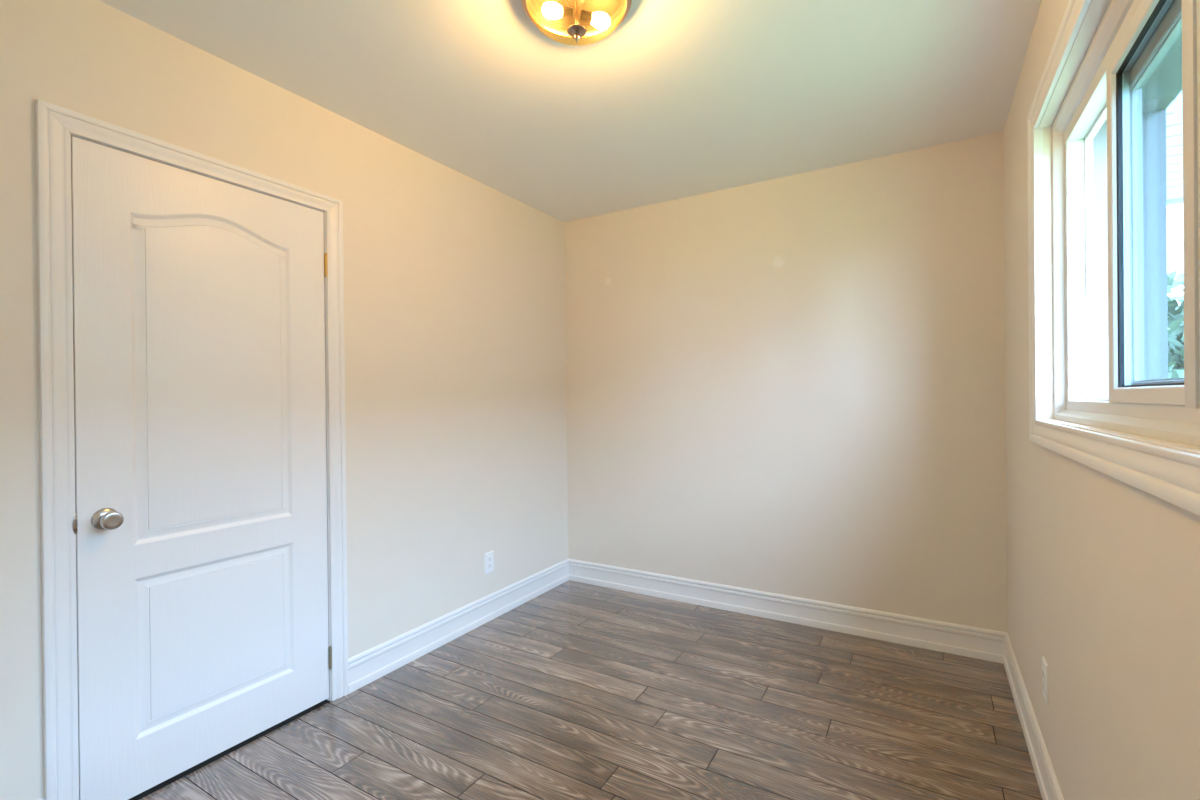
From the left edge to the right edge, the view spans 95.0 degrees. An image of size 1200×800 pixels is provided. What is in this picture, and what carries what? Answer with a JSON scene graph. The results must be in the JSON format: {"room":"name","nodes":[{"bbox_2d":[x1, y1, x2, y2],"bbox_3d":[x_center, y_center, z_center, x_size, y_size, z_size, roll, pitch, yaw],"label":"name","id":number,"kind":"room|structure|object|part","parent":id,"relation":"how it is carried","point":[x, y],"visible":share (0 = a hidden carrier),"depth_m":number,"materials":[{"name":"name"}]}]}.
{"room":"empty bedroom","nodes":[
{"label":"empty bedroom","id":0,"kind":"room"},
{"bbox_2d":[0,0,567,799],"bbox_3d":[-1.169,0.020,2.299,0.120,2.440,3.480,0,0,31],"label":"wall","id":1,"kind":"structure","parent":0,"point":[455,310],"depth_m":2.45,"materials":[{"name":"beige paint"}]},
{"bbox_2d":[35,99,347,799],"bbox_3d":[-1.349,0.204,1.943,0.103,2.077,0.925,0,0,31],"label":"door frame","id":2,"kind":"structure","parent":1,"relation":"attached to","point":[54,124],"depth_m":1.57,"materials":[{"name":"white paint"}]},
{"bbox_3d":[-1.522,0.358,1.589,0.034,0.061,0.011,0,0,31],"label":"strike plate","id":3,"kind":"part","parent":2,"relation":"part of","materials":[{"name":"silver metal"}]},
{"bbox_2d":[71,136,331,799],"bbox_3d":[-1.308,0.230,1.924,0.096,1.994,0.781,0,0,31],"label":"door","id":4,"kind":"structure","parent":1,"relation":"in","point":[199,300],"depth_m":1.84,"materials":[{"name":"white paint"}]},
{"bbox_3d":[-1.454,0.356,1.631,0.050,0.054,0.054,0,0,31],"label":"knob","id":5,"kind":"part","parent":4,"relation":"part of","materials":[{"name":"silver metal"}]},
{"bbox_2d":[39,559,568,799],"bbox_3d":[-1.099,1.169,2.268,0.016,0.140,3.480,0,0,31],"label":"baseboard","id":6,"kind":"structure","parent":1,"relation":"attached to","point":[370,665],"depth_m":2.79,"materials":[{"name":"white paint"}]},
{"bbox_2d":[485,551,493,573],"bbox_3d":[-0.620,0.912,3.087,0.008,0.117,0.071,0,0,31],"label":"wall outlet","id":7,"kind":"object","parent":1,"relation":"attached to","point":[489,556],"visible":1,"depth_m":3.08,"materials":[{"name":"white plastic"}]},
{"bbox_2d":[99,0,1040,222],"bbox_3d":[-0.021,-1.260,1.606,2.821,0.100,3.720,0,0,31],"label":"ceiling","id":8,"kind":"structure","parent":0,"point":[680,99],"depth_m":2.07,"materials":[{"name":"white paint"}]},
{"bbox_2d":[521,0,631,42],"bbox_3d":[-0.069,-1.133,1.630,0.329,0.152,0.329,0,0,31],"label":"ceiling light","id":9,"kind":"object","parent":8,"relation":"attached to","point":[577,20],"visible":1,"depth_m":1.66,"materials":[{"name":"gold glass"}]},
{"bbox_3d":[-0.139,-1.138,1.609,0.058,0.043,0.043,-1,0,-23],"label":"bulb","id":10,"kind":"part","parent":9,"relation":"part of","materials":[{"name":"white glass"}]},
{"bbox_2d":[561,6,572,18],"bbox_3d":[-0.099,-1.142,1.621,0.035,0.031,0.029,-1,0,-17],"label":"socket","id":11,"kind":"object","parent":9,"relation":"attached to","point":[566,12],"depth_m":1.61,"materials":[{"name":"brown metal"}]},
{"bbox_3d":[-0.069,-1.149,1.630,0.044,0.100,0.044,0,0,31],"label":"stem","id":12,"kind":"part","parent":9,"relation":"part of","materials":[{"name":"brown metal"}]},
{"bbox_2d":[580,10,592,23],"bbox_3d":[-0.040,-1.142,1.639,0.035,0.031,0.029,-1,0,-17],"label":"socket","id":13,"kind":"object","parent":9,"relation":"attached to","point":[585,16],"depth_m":1.63,"materials":[{"name":"brown metal"}]},
{"bbox_3d":[0.001,-1.140,1.651,0.058,0.043,0.043,-1,0,-23],"label":"bulb","id":14,"kind":"part","parent":9,"relation":"part of","materials":[{"name":"white glass"}]},
{"bbox_2d":[128,580,1041,799],"bbox_3d":[-0.095,1.261,1.672,2.551,0.060,3.520,0,0,31],"label":"floor","id":15,"kind":"structure","parent":0,"point":[577,690],"depth_m":2.10,"materials":[{"name":"brown wood"}]},
{"bbox_2d":[565,132,1006,631],"bbox_3d":[0.910,-0.003,3.157,2.821,2.440,0.120,0,0,31],"label":"wall","id":16,"kind":"structure","parent":0,"point":[793,385],"depth_m":2.96,"materials":[{"name":"beige paint"}]},
{"bbox_2d":[568,559,1006,663],"bbox_3d":[0.823,1.148,3.140,2.431,0.140,0.016,0,0,31],"label":"baseboard","id":17,"kind":"structure","parent":16,"relation":"attached to","point":[968,641],"depth_m":2.96,"materials":[{"name":"white paint"}]},
{"bbox_2d":[1003,0,1199,799],"bbox_3d":[1.088,0.001,0.959,0.270,2.440,3.480,0,0,31],"label":"wall","id":18,"kind":"structure","parent":0,"point":[1103,571],"depth_m":1.27,"materials":[{"name":"beige paint"}]},
{"bbox_2d":[1003,633,1063,799],"bbox_3d":[0.977,1.152,1.035,0.016,0.140,3.480,0,0,31],"label":"baseboard","id":19,"kind":"structure","parent":18,"relation":"attached to","point":[1048,784],"depth_m":1.88,"materials":[{"name":"white paint"}]},
{"bbox_2d":[1042,656,1048,704],"bbox_3d":[1.373,0.864,1.698,0.008,0.117,0.071,0,0,31],"label":"wall outlet","id":20,"kind":"object","parent":18,"relation":"attached to","point":[1045,691],"visible":1,"depth_m":1.68,"materials":[{"name":"white plastic"}]},
{"bbox_2d":[1027,0,1199,515],"bbox_3d":[1.020,-0.394,0.853,0.305,1.075,2.070,0,0,31],"label":"window","id":21,"kind":"structure","parent":18,"relation":"in","point":[1131,38],"depth_m":1.30,"materials":[{"name":"white plastic"}]},
{"bbox_3d":[1.074,-0.387,1.066,0.030,0.787,0.500,0,0,31],"label":"sliding sash","id":22,"kind":"part","parent":21,"relation":"part of","materials":[{"name":"white plastic"}]},
{"bbox_3d":[1.115,-0.387,1.075,0.026,0.787,0.557,0,0,31],"label":"fixed sash","id":23,"kind":"part","parent":21,"relation":"part of","materials":[{"name":"clear glass"}]},
{"bbox_2d":[1166,91,1182,205],"bbox_3d":[1.837,-1.336,0.741,1.260,0.220,6.930,0,0,31],"label":"house siding","id":24,"kind":"structure","parent":0,"point":[1174,131],"depth_m":2.90,"materials":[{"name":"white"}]},
{"label":"outside","id":25,"kind":"structure","parent":0,"visible":0},
{"bbox_3d":[18.147,1.723,-7.130,37.299,0.200,80.000,0,0,31],"label":"lawn","id":26,"kind":"structure","parent":25,"visible":0},
{"bbox_2d":[1167,263,1183,378],"bbox_3d":[8.831,-0.123,8.336,3.438,3.592,3.976,0,0,31],"label":"tree","id":27,"kind":"object","parent":26,"relation":"on","point":[1175,312],"visible":0.1,"depth_m":7.56,"materials":[{"name":"green plant"}]}
]}

